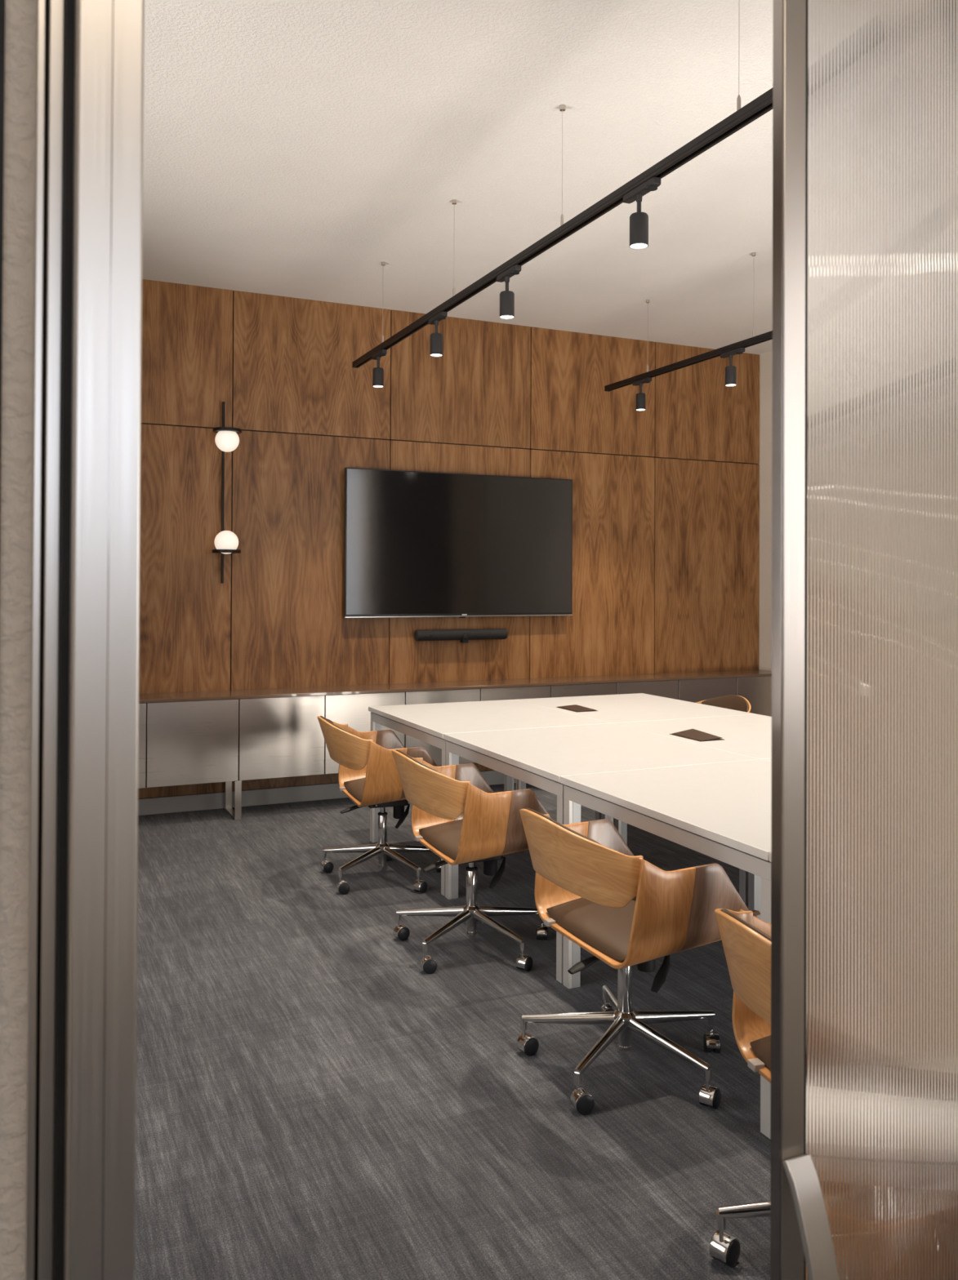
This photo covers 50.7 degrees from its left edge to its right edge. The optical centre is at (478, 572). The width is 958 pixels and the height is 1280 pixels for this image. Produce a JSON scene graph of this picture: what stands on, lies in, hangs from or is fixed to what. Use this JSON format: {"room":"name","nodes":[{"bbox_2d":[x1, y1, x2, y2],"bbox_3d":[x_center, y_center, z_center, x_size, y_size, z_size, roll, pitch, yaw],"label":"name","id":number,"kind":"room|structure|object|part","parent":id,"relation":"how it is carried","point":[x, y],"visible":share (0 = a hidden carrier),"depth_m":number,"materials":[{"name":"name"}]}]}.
{"room":"office","nodes":[
{"label":"office","id":0,"kind":"room"},
{"bbox_2d":[0,0,36,1279],"bbox_3d":[1.179,-0.183,1.524,7.405,3.267,0.115,1,-1,-24],"label":"wall","id":1,"kind":"structure","parent":0,"point":[20,15],"depth_m":0.76,"materials":[{"name":"paint"}]},
{"bbox_2d":[0,0,4,520],"bbox_3d":[-0.378,-0.198,0.748,0.047,3.267,0.008,1,-1,-24],"label":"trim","id":2,"kind":"structure","parent":1,"relation":"attached to","point":[2,2],"depth_m":0.75,"materials":[{"name":"black metal"}]},
{"bbox_2d":[25,0,64,1279],"bbox_3d":[-0.320,0.060,0.745,0.018,2.750,0.053,1,-1,-24],"label":"trim","id":3,"kind":"structure","parent":1,"relation":"attached to","point":[42,875],"depth_m":0.72,"materials":[{"name":"white metal"}]},
{"bbox_2d":[53,0,75,1279],"bbox_3d":[-0.330,0.061,0.797,0.006,2.750,0.195,1,-1,-24],"label":"trim","id":4,"kind":"structure","parent":1,"relation":"attached to","point":[69,5],"depth_m":0.71,"materials":[{"name":"black metal"}]},
{"bbox_2d":[63,0,144,1279],"bbox_3d":[-0.299,0.061,0.786,0.042,2.750,0.241,1,-1,-24],"label":"trim","id":5,"kind":"structure","parent":1,"relation":"attached to","point":[105,524],"depth_m":0.68,"materials":[{"name":"white metal"}]},
{"bbox_2d":[769,0,957,1279],"bbox_3d":[0.734,0.080,1.164,0.938,2.710,0.080,1,-1,-24],"label":"door","id":6,"kind":"structure","parent":1,"relation":"in","point":[864,806],"depth_m":1.04,"materials":[{"name":"white"}]},
{"bbox_3d":[0.722,0.080,1.193,0.937,2.710,0.016,1,-1,-24],"label":"frame","id":7,"kind":"part","parent":6,"relation":"part of","materials":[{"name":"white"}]},
{"bbox_3d":[0.321,0.808,0.962,0.030,0.474,0.063,1,-1,-24],"label":"handle","id":8,"kind":"part","parent":6,"relation":"part of","materials":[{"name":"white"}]},
{"bbox_2d":[137,279,759,799],"bbox_3d":[-1.147,-0.146,6.639,7.605,3.267,0.132,1,-1,-24],"label":"wall","id":9,"kind":"structure","parent":0,"point":[665,495],"depth_m":6.86,"materials":[{"name":"brown wood"}]},
{"bbox_2d":[211,401,241,583],"bbox_3d":[-1.567,-0.499,6.278,0.174,1.136,0.182,1,-1,-24],"label":"wall lamp","id":10,"kind":"object","parent":9,"relation":"attached to","point":[227,439],"visible":1,"depth_m":6.23,"materials":[{"name":"black"}]},
{"bbox_3d":[-1.603,-0.499,6.323,0.017,1.136,0.017,1,-1,-24],"label":"rod","id":11,"kind":"part","parent":10,"relation":"part of","materials":[{"name":"black"}]},
{"bbox_3d":[-1.566,-0.186,6.271,0.146,0.146,0.146,1,-1,-24],"label":"globe","id":12,"kind":"part","parent":10,"relation":"part of","materials":[{"name":"white glass"}]},
{"bbox_3d":[-1.563,-0.820,6.277,0.146,0.146,0.146,1,-1,-24],"label":"globe","id":13,"kind":"part","parent":10,"relation":"part of","materials":[{"name":"white glass"}]},
{"bbox_2d":[137,770,515,815],"bbox_3d":[-1.129,1.437,6.567,7.405,0.100,0.012,1,-1,-24],"label":"baseboard","id":14,"kind":"structure","parent":9,"relation":"attached to","point":[153,806],"depth_m":6.42,"materials":[{"name":"grey paint"}]},
{"bbox_2d":[343,467,572,617],"bbox_3d":[-0.114,-0.182,6.992,1.701,0.993,0.081,1,-1,-24],"label":"tv","id":15,"kind":"object","parent":9,"relation":"attached to","point":[417,544],"visible":1,"depth_m":6.93,"materials":[{"name":"grey"}]},
{"bbox_2d":[413,628,507,643],"bbox_3d":[-0.121,0.438,6.967,0.678,0.093,0.112,1,-1,-24],"label":"soundbar","id":16,"kind":"object","parent":9,"relation":"attached to","point":[464,636],"visible":1,"depth_m":6.92,"materials":[{"name":"black plastic"}]},
{"bbox_2d":[133,782,770,1279],"bbox_3d":[0.702,1.488,2.540,7.605,0.060,9.063,1,-1,-24],"label":"floor","id":17,"kind":"structure","parent":0,"point":[313,1102],"depth_m":2.87,"materials":[{"name":"carpet"}]},
{"bbox_2d":[137,698,238,788],"bbox_3d":[-1.998,1.117,5.976,1.077,0.720,0.337,1,-1,-24],"label":"storage cabinet","id":18,"kind":"object","parent":17,"relation":"on","point":[180,743],"visible":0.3,"depth_m":5.92,"materials":[{"name":"silver"}]},
{"bbox_3d":[-2.162,0.997,5.729,0.522,0.488,0.020,1,-1,-24],"label":"door","id":19,"kind":"part","parent":18,"relation":"part of","materials":[{"name":"silver metal"}]},
{"bbox_2d":[225,692,404,820],"bbox_3d":[-1.036,1.125,6.414,1.078,0.720,0.337,1,-1,-24],"label":"storage cabinet","id":20,"kind":"object","parent":17,"relation":"on","point":[278,737],"visible":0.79,"depth_m":6.19,"materials":[{"name":"silver"}]},
{"bbox_3d":[-1.199,1.006,6.166,0.523,0.488,0.020,1,-1,-24],"label":"door","id":21,"kind":"part","parent":20,"relation":"part of","materials":[{"name":"silver metal"}]},
{"bbox_3d":[-0.718,1.010,6.385,0.523,0.488,0.020,1,-1,-24],"label":"door","id":22,"kind":"part","parent":20,"relation":"part of","materials":[{"name":"silver metal"}]},
{"bbox_2d":[316,715,440,894],"bbox_3d":[-0.457,1.079,4.878,0.641,0.787,0.624,1,-1,-24],"label":"office chair","id":23,"kind":"object","parent":17,"relation":"on","point":[368,775],"visible":0.84,"depth_m":4.69,"materials":[{"name":"brown wood"}]},
{"bbox_3d":[-0.664,0.793,4.812,0.204,0.219,0.535,0,-1,-20],"label":"backrest","id":24,"kind":"part","parent":23,"relation":"part of","materials":[{"name":"brown wood"}]},
{"bbox_3d":[-0.626,1.355,4.923,0.295,0.086,0.029,0,-1,16],"label":"arm","id":25,"kind":"part","parent":23,"relation":"part of","materials":[{"name":"silver metal"}]},
{"bbox_3d":[-0.583,1.118,4.798,0.159,0.040,0.038,1,-1,-33],"label":"height lever","id":26,"kind":"part","parent":23,"relation":"part of","materials":[{"name":"black plastic"}]},
{"bbox_3d":[-0.558,1.353,4.741,0.029,0.086,0.295,0,-1,34],"label":"arm","id":27,"kind":"part","parent":23,"relation":"part of","materials":[{"name":"silver metal"}]},
{"bbox_3d":[-0.419,0.928,5.178,0.242,0.240,0.053,0,-1,-20],"label":"armrest","id":28,"kind":"part","parent":23,"relation":"part of","materials":[{"name":"brown wood"}]},
{"bbox_3d":[-0.390,1.163,4.923,0.055,0.072,0.054,0,-1,-20],"label":"tension knob","id":29,"kind":"part","parent":23,"relation":"part of","materials":[{"name":"black plastic"}]},
{"bbox_3d":[-0.363,1.355,4.749,0.029,0.086,0.295,1,-1,-38],"label":"arm","id":30,"kind":"part","parent":23,"relation":"part of","materials":[{"name":"silver metal"}]},
{"bbox_3d":[-0.365,1.165,4.843,0.049,0.114,0.088,0,-1,28],"label":"tilt lever","id":31,"kind":"part","parent":23,"relation":"part of","materials":[{"name":"black plastic"}]},
{"bbox_3d":[-0.311,1.357,4.937,0.295,0.086,0.029,0,-1,-20],"label":"arm","id":32,"kind":"part","parent":23,"relation":"part of","materials":[{"name":"silver metal"}]},
{"bbox_3d":[-0.242,0.924,4.683,0.242,0.240,0.053,0,-1,-20],"label":"armrest","id":33,"kind":"part","parent":23,"relation":"part of","materials":[{"name":"brown wood"}]},
{"bbox_2d":[391,749,550,973],"bbox_3d":[-0.020,1.075,3.951,0.641,0.783,0.624,1,-1,-24],"label":"office chair","id":34,"kind":"object","parent":17,"relation":"on","point":[456,815],"visible":0.97,"depth_m":3.74,"materials":[{"name":"brown wood"}]},
{"bbox_3d":[-0.189,1.348,3.996,0.295,0.086,0.029,0,-1,16],"label":"arm","id":35,"kind":"part","parent":34,"relation":"part of","materials":[{"name":"silver metal"}]},
{"bbox_3d":[-0.223,0.791,3.876,0.204,0.219,0.535,1,-1,-22],"label":"backrest","id":36,"kind":"part","parent":34,"relation":"part of","materials":[{"name":"brown wood"}]},
{"bbox_3d":[-0.142,1.115,3.866,0.159,0.040,0.038,1,-1,-36],"label":"height lever","id":37,"kind":"part","parent":34,"relation":"part of","materials":[{"name":"black plastic"}]},
{"bbox_3d":[-0.121,1.347,3.813,0.029,0.086,0.295,0,-1,34],"label":"arm","id":38,"kind":"part","parent":34,"relation":"part of","materials":[{"name":"silver metal"}]},
{"bbox_3d":[0.004,0.925,4.253,0.242,0.240,0.053,1,-1,-22],"label":"armrest","id":39,"kind":"part","parent":34,"relation":"part of","materials":[{"name":"brown wood"}]},
{"bbox_3d":[0.045,1.160,3.999,0.055,0.072,0.054,1,-1,-22],"label":"tension knob","id":40,"kind":"part","parent":34,"relation":"part of","materials":[{"name":"black plastic"}]},
{"bbox_3d":[0.074,1.162,3.921,0.049,0.114,0.088,0,-1,25],"label":"tilt lever","id":41,"kind":"part","parent":34,"relation":"part of","materials":[{"name":"black plastic"}]},
{"bbox_3d":[0.074,1.348,3.822,0.029,0.086,0.295,1,-1,-38],"label":"arm","id":42,"kind":"part","parent":34,"relation":"part of","materials":[{"name":"silver metal"}]},
{"bbox_3d":[0.126,1.350,4.009,0.295,0.086,0.029,0,-1,-20],"label":"arm","id":43,"kind":"part","parent":34,"relation":"part of","materials":[{"name":"silver metal"}]},
{"bbox_3d":[0.103,1.038,4.008,0.243,0.048,0.485,1,-1,-22],"label":"seat","id":44,"kind":"part","parent":34,"relation":"part of","materials":[{"name":"brown wood"}]},
{"bbox_3d":[0.204,0.922,3.766,0.242,0.240,0.053,1,-1,-22],"label":"armrest","id":45,"kind":"part","parent":34,"relation":"part of","materials":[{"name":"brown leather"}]},
{"bbox_2d":[404,685,550,765],"bbox_3d":[-0.071,1.134,6.852,1.081,0.720,0.337,1,-1,-24],"label":"storage cabinet","id":46,"kind":"object","parent":17,"relation":"on","point":[539,691],"visible":0.19,"depth_m":6.65,"materials":[{"name":"silver"}]},
{"bbox_3d":[-0.236,1.015,6.604,0.524,0.488,0.020,1,-1,-24],"label":"door","id":47,"kind":"part","parent":46,"relation":"part of","materials":[{"name":"silver metal"}]},
{"bbox_3d":[0.247,1.019,6.824,0.524,0.488,0.020,1,-1,-24],"label":"door","id":48,"kind":"part","parent":46,"relation":"part of","materials":[{"name":"silver metal"}]},
{"bbox_2d":[368,699,609,896],"bbox_3d":[0.017,1.110,5.262,0.892,0.740,1.075,1,-1,-24],"label":"desk","id":49,"kind":"object","parent":17,"relation":"on","point":[428,723],"visible":0.54,"depth_m":5.18,"materials":[{"name":"grey laminate"}]},
{"bbox_3d":[-0.569,1.149,5.562,0.048,0.662,0.040,1,-1,-24],"label":"leg","id":50,"kind":"part","parent":49,"relation":"part of","materials":[{"name":"grey metal"}]},
{"bbox_3d":[0.018,0.795,5.265,0.866,0.046,1.071,1,-1,-24],"label":"frame","id":51,"kind":"part","parent":49,"relation":"part of","materials":[{"name":"grey metal"}]},
{"bbox_3d":[-0.143,1.142,4.623,0.048,0.662,0.040,1,-1,-24],"label":"leg","id":52,"kind":"part","parent":49,"relation":"part of","materials":[{"name":"grey metal"}]},
{"bbox_3d":[0.175,1.156,5.900,0.048,0.662,0.040,1,-1,-24],"label":"leg","id":53,"kind":"part","parent":49,"relation":"part of","materials":[{"name":"grey metal"}]},
{"bbox_3d":[0.602,1.149,4.962,0.048,0.662,0.040,1,-1,-24],"label":"leg","id":54,"kind":"part","parent":49,"relation":"part of","materials":[{"name":"grey metal"}]},
{"bbox_2d":[443,723,757,983],"bbox_3d":[0.466,1.103,4.274,0.892,0.740,1.085,1,-1,-24],"label":"desk","id":55,"kind":"object","parent":17,"relation":"on","point":[538,757],"visible":0.59,"depth_m":4.15,"materials":[{"name":"grey laminate"}]},
{"bbox_3d":[-0.122,1.142,4.578,0.048,0.662,0.040,1,-1,-24],"label":"leg","id":56,"kind":"part","parent":55,"relation":"part of","materials":[{"name":"grey metal"}]},
{"bbox_3d":[0.468,0.788,4.276,0.866,0.046,1.081,1,-1,-24],"label":"frame","id":57,"kind":"part","parent":55,"relation":"part of","materials":[{"name":"grey"}]},
{"bbox_3d":[0.309,1.135,3.630,0.048,0.662,0.040,1,-1,-24],"label":"leg","id":58,"kind":"part","parent":55,"relation":"part of","materials":[{"name":"grey metal"}]},
{"bbox_3d":[0.623,1.149,4.916,0.048,0.662,0.040,1,-1,-24],"label":"leg","id":59,"kind":"part","parent":55,"relation":"part of","materials":[{"name":"grey metal"}]},
{"bbox_3d":[1.054,1.142,3.969,0.048,0.662,0.040,1,-1,-24],"label":"leg","id":60,"kind":"part","parent":55,"relation":"part of","materials":[{"name":"grey metal"}]},
{"bbox_2d":[550,680,678,699],"bbox_3d":[0.893,1.143,7.290,1.078,0.720,0.337,1,-1,-24],"label":"storage cabinet","id":61,"kind":"object","parent":17,"relation":"on","point":[668,689],"visible":0.22,"depth_m":7.16,"materials":[{"name":"silver"}]},
{"bbox_3d":[0.729,1.024,7.043,0.523,0.488,0.020,1,-1,-24],"label":"door","id":62,"kind":"part","parent":61,"relation":"part of","materials":[{"name":"silver metal"}]},
{"bbox_3d":[1.210,1.028,7.262,0.523,0.488,0.020,1,-1,-24],"label":"door","id":63,"kind":"part","parent":61,"relation":"part of","materials":[{"name":"silver metal"}]},
{"bbox_2d":[515,693,755,824],"bbox_3d":[0.834,1.117,5.633,0.895,0.740,1.075,1,-1,-24],"label":"desk","id":64,"kind":"object","parent":17,"relation":"on","point":[637,707],"visible":0.27,"depth_m":5.57,"materials":[{"name":"grey laminate"}]},
{"bbox_3d":[0.246,1.156,5.933,0.048,0.662,0.040,1,-1,-24],"label":"leg","id":65,"kind":"part","parent":64,"relation":"part of","materials":[{"name":"grey metal"}]},
{"bbox_2d":[555,704,597,712],"bbox_3d":[0.531,0.740,5.498,0.130,0.010,0.230,1,-1,-24],"label":"flap","id":66,"kind":"object","parent":64,"relation":"on","point":[575,708],"visible":1,"depth_m":5.49,"materials":[{"name":"brown"}]},
{"bbox_2d":[515,808,759,1115],"bbox_3d":[0.439,1.071,2.986,0.641,0.777,0.624,1,-1,-24],"label":"office chair","id":67,"kind":"object","parent":17,"relation":"on","point":[620,908],"visible":0.98,"depth_m":2.80,"materials":[{"name":"brown wood"}]},
{"bbox_3d":[0.270,1.341,3.026,0.295,0.086,0.029,0,-1,15],"label":"arm","id":68,"kind":"part","parent":67,"relation":"part of","materials":[{"name":"silver metal"}]},
{"bbox_3d":[0.239,0.790,2.902,0.204,0.219,0.535,1,-1,-24],"label":"backrest","id":69,"kind":"part","parent":67,"relation":"part of","materials":[{"name":"brown wood"}]},
{"bbox_3d":[0.321,1.114,2.895,0.159,0.040,0.038,1,-1,-38],"label":"height lever","id":70,"kind":"part","parent":67,"relation":"part of","materials":[{"name":"black plastic"}]},
{"bbox_3d":[0.341,1.340,2.845,0.029,0.086,0.295,0,-1,33],"label":"arm","id":71,"kind":"part","parent":67,"relation":"part of","materials":[{"name":"silver metal"}]},
{"bbox_3d":[0.420,1.343,3.150,0.029,0.086,0.295,0,-1,-3],"label":"arm","id":72,"kind":"part","parent":67,"relation":"part of","materials":[{"name":"silver metal"}]},
{"bbox_3d":[0.452,0.924,3.287,0.242,0.240,0.053,1,-1,-24],"label":"armrest","id":73,"kind":"part","parent":67,"relation":"part of","materials":[{"name":"brown wood"}]},
{"bbox_3d":[0.502,1.159,3.035,0.055,0.072,0.054,1,-1,-24],"label":"tension knob","id":74,"kind":"part","parent":67,"relation":"part of","materials":[{"name":"black plastic"}]},
{"bbox_3d":[0.534,1.161,2.958,0.049,0.114,0.088,0,-1,23],"label":"tilt lever","id":75,"kind":"part","parent":67,"relation":"part of","materials":[{"name":"black plastic"}]},
{"bbox_3d":[0.535,1.341,2.857,0.029,0.086,0.295,1,-1,-39],"label":"arm","id":76,"kind":"part","parent":67,"relation":"part of","materials":[{"name":"silver metal"}]},
{"bbox_3d":[0.584,1.343,3.046,0.295,0.086,0.029,0,-1,-21],"label":"arm","id":77,"kind":"part","parent":67,"relation":"part of","materials":[{"name":"silver metal"}]},
{"bbox_3d":[0.560,1.037,3.046,0.243,0.048,0.485,1,-1,-24],"label":"seat","id":78,"kind":"part","parent":67,"relation":"part of","materials":[{"name":"brown wood"}]},
{"bbox_3d":[0.670,0.921,2.808,0.242,0.240,0.053,1,-1,-24],"label":"armrest","id":79,"kind":"part","parent":67,"relation":"part of","materials":[{"name":"brown wood"}]},
{"bbox_2d":[560,759,771,1139],"bbox_3d":[0.919,1.095,3.276,0.892,0.740,1.094,1,-1,-24],"label":"desk","id":80,"kind":"object","parent":17,"relation":"on","point":[721,811],"visible":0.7,"depth_m":3.23,"materials":[{"name":"grey laminate"}]},
{"bbox_3d":[0.330,1.135,3.584,0.048,0.662,0.040,1,-1,-24],"label":"leg","id":81,"kind":"part","parent":80,"relation":"part of","materials":[{"name":"grey metal"}]},
{"bbox_3d":[0.921,0.780,3.279,0.866,0.046,1.090,1,-1,-24],"label":"frame","id":82,"kind":"part","parent":80,"relation":"part of","materials":[{"name":"grey"}]},
{"bbox_3d":[1.074,1.141,3.923,0.048,0.662,0.040,1,-1,-24],"label":"leg","id":83,"kind":"part","parent":80,"relation":"part of","materials":[{"name":"grey metal"}]},
{"bbox_3d":[0.764,1.128,2.629,0.048,0.662,0.040,1,-1,-24],"label":"leg","id":84,"kind":"part","parent":80,"relation":"part of","materials":[{"name":"grey metal"}]},
{"bbox_2d":[613,714,771,844],"bbox_3d":[1.283,1.110,4.645,0.895,0.740,1.085,1,-1,-24],"label":"desk","id":85,"kind":"object","parent":17,"relation":"on","point":[749,735],"visible":0.21,"depth_m":4.76,"materials":[{"name":"grey laminate"}]},
{"bbox_3d":[0.694,1.149,4.948,0.048,0.662,0.040,1,-1,-24],"label":"leg","id":86,"kind":"part","parent":85,"relation":"part of","materials":[{"name":"grey metal"}]},
{"bbox_2d":[669,728,723,741],"bbox_3d":[0.974,0.728,4.524,0.130,0.020,0.230,1,-1,-24],"label":"flap","id":87,"kind":"object","parent":85,"relation":"on","point":[691,734],"visible":1,"depth_m":4.51,"materials":[{"name":"brown"}]},
{"bbox_3d":[0.974,0.737,4.524,0.130,0.002,0.230,1,-1,-24],"label":"frame","id":88,"kind":"part","parent":87,"relation":"part of","materials":[{"name":"brown"}]},
{"bbox_2d":[696,694,751,712],"bbox_3d":[1.298,1.114,5.938,0.612,0.757,0.639,1,-1,-24],"label":"office chair","id":89,"kind":"object","parent":17,"relation":"on","point":[733,702],"visible":0.06,"depth_m":6.07,"materials":[{"name":"brown wood"}]},
{"bbox_2d":[678,675,771,716],"bbox_3d":[1.839,1.152,7.721,1.041,0.720,0.337,1,-1,-24],"label":"storage cabinet","id":90,"kind":"object","parent":17,"relation":"on","point":[757,691],"visible":0.1,"depth_m":7.57,"materials":[{"name":"silver"}]},
{"bbox_2d":[138,669,771,703],"bbox_3d":[-0.596,0.759,6.616,6.403,0.018,0.345,1,-1,-24],"label":"countertop","id":91,"kind":"structure","parent":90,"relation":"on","point":[460,685],"depth_m":6.67,"materials":[{"name":"brown paint"}]},
{"bbox_3d":[1.690,1.032,7.479,0.518,0.488,0.020,1,-1,-24],"label":"door","id":92,"kind":"part","parent":90,"relation":"part of","materials":[{"name":"silver metal"}]},
{"bbox_3d":[2.155,1.036,7.691,0.490,0.488,0.020,1,-1,-24],"label":"door","id":93,"kind":"part","parent":90,"relation":"part of","materials":[{"name":"silver metal"}]},
{"bbox_2d":[709,908,770,1266],"bbox_3d":[0.816,1.077,2.114,0.639,0.751,0.645,1,-1,-24],"label":"office chair","id":94,"kind":"object","parent":17,"relation":"on","point":[745,938],"visible":0.27,"depth_m":2.11,"materials":[{"name":"brown wood"}]},
{"bbox_3d":[0.610,0.809,2.053,0.204,0.219,0.535,0,-1,-16],"label":"backrest","id":95,"kind":"part","parent":94,"relation":"part of","materials":[{"name":"brown wood"}]},
{"bbox_3d":[0.646,1.335,2.115,0.295,0.086,0.029,0,-1,3],"label":"arm","id":96,"kind":"part","parent":94,"relation":"part of","materials":[{"name":"silver metal"}]},
{"bbox_2d":[760,758,771,762],"bbox_3d":[1.736,1.103,3.648,0.895,0.740,1.094,1,-1,-24],"label":"desk","id":97,"kind":"object","parent":17,"relation":"on","point":[765,759],"visible":0.02,"depth_m":3.95,"materials":[{"name":"grey laminate"}]},
{"bbox_2d":[142,0,773,355],"bbox_3d":[0.718,-1.859,2.572,7.605,0.100,9.063,1,-1,-24],"label":"ceiling","id":98,"kind":"structure","parent":0,"point":[294,148],"depth_m":4.35,"materials":[{"name":"paint"}]},
{"bbox_2d":[351,75,772,368],"bbox_3d":[0.253,-1.542,4.041,0.039,0.510,4.928,1,-1,-24],"label":"track","id":99,"kind":"object","parent":98,"relation":"hanging from","point":[762,104],"visible":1,"depth_m":3.63,"materials":[{"name":"black metal"}]},
{"bbox_2d":[371,349,386,387],"bbox_3d":[-0.579,-1.177,5.865,0.063,0.196,0.190,1,-1,-24],"label":"track spotlight","id":100,"kind":"object","parent":99,"relation":"attached to","point":[378,372],"visible":1,"depth_m":5.85,"materials":[{"name":"black metal"}]},
{"bbox_2d":[427,311,447,356],"bbox_3d":[-0.207,-1.183,5.046,0.063,0.196,0.190,1,-1,-24],"label":"track spotlight","id":101,"kind":"object","parent":99,"relation":"attached to","point":[436,339],"visible":1,"depth_m":5.03,"materials":[{"name":"black metal"}]},
{"bbox_3d":[-0.213,-1.222,5.060,0.019,0.062,0.019,1,-1,-24],"label":"stem","id":102,"kind":"part","parent":101,"relation":"part of","materials":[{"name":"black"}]},
{"bbox_2d":[496,264,520,319],"bbox_3d":[0.126,-1.188,4.313,0.063,0.196,0.190,1,-1,-24],"label":"track spotlight","id":103,"kind":"object","parent":99,"relation":"attached to","point":[506,297],"visible":1,"depth_m":4.30,"materials":[{"name":"black metal"}]},
{"bbox_3d":[0.120,-1.228,4.327,0.019,0.062,0.019,1,-1,-24],"label":"stem","id":104,"kind":"part","parent":103,"relation":"part of","materials":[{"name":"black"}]},
{"bbox_2d":[622,176,660,249],"bbox_3d":[0.545,-1.195,3.392,0.063,0.196,0.190,1,-1,-24],"label":"track spotlight","id":105,"kind":"object","parent":99,"relation":"attached to","point":[638,220],"visible":1,"depth_m":3.38,"materials":[{"name":"black metal"}]},
{"bbox_3d":[0.539,-1.234,3.406,0.019,0.062,0.019,1,-1,-24],"label":"stem","id":106,"kind":"part","parent":105,"relation":"part of","materials":[{"name":"black"}]},
{"bbox_2d":[604,252,772,391],"bbox_3d":[1.905,-1.527,4.781,0.039,0.510,4.908,1,-1,-24],"label":"track","id":107,"kind":"object","parent":98,"relation":"hanging from","point":[753,340],"visible":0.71,"depth_m":6.09,"materials":[{"name":"black metal"}]},
{"bbox_2d":[632,377,651,410],"bbox_3d":[1.067,-1.162,6.616,0.063,0.196,0.190,1,-1,-24],"label":"track spotlight","id":108,"kind":"object","parent":107,"relation":"attached to","point":[640,397],"visible":1,"depth_m":6.60,"materials":[{"name":"black metal"}]},
{"bbox_3d":[1.905,-1.290,4.776,0.037,0.035,4.900,1,-1,-24],"label":"rail","id":109,"kind":"part","parent":107,"relation":"part of","materials":[{"name":"black metal"}]},
{"bbox_2d":[720,347,744,386],"bbox_3d":[1.449,-1.168,5.778,0.063,0.196,0.190,1,-1,-24],"label":"track spotlight","id":110,"kind":"object","parent":107,"relation":"attached to","point":[730,371],"visible":1,"depth_m":5.77,"materials":[{"name":"black metal"}]},
{"bbox_2d":[758,351,772,671],"bbox_3d":[4.126,-0.145,4.109,0.100,3.267,9.063,1,-1,-24],"label":"wall","id":111,"kind":"structure","parent":0,"point":[765,359],"depth_m":8.05,"materials":[{"name":"paint"}]}
]}

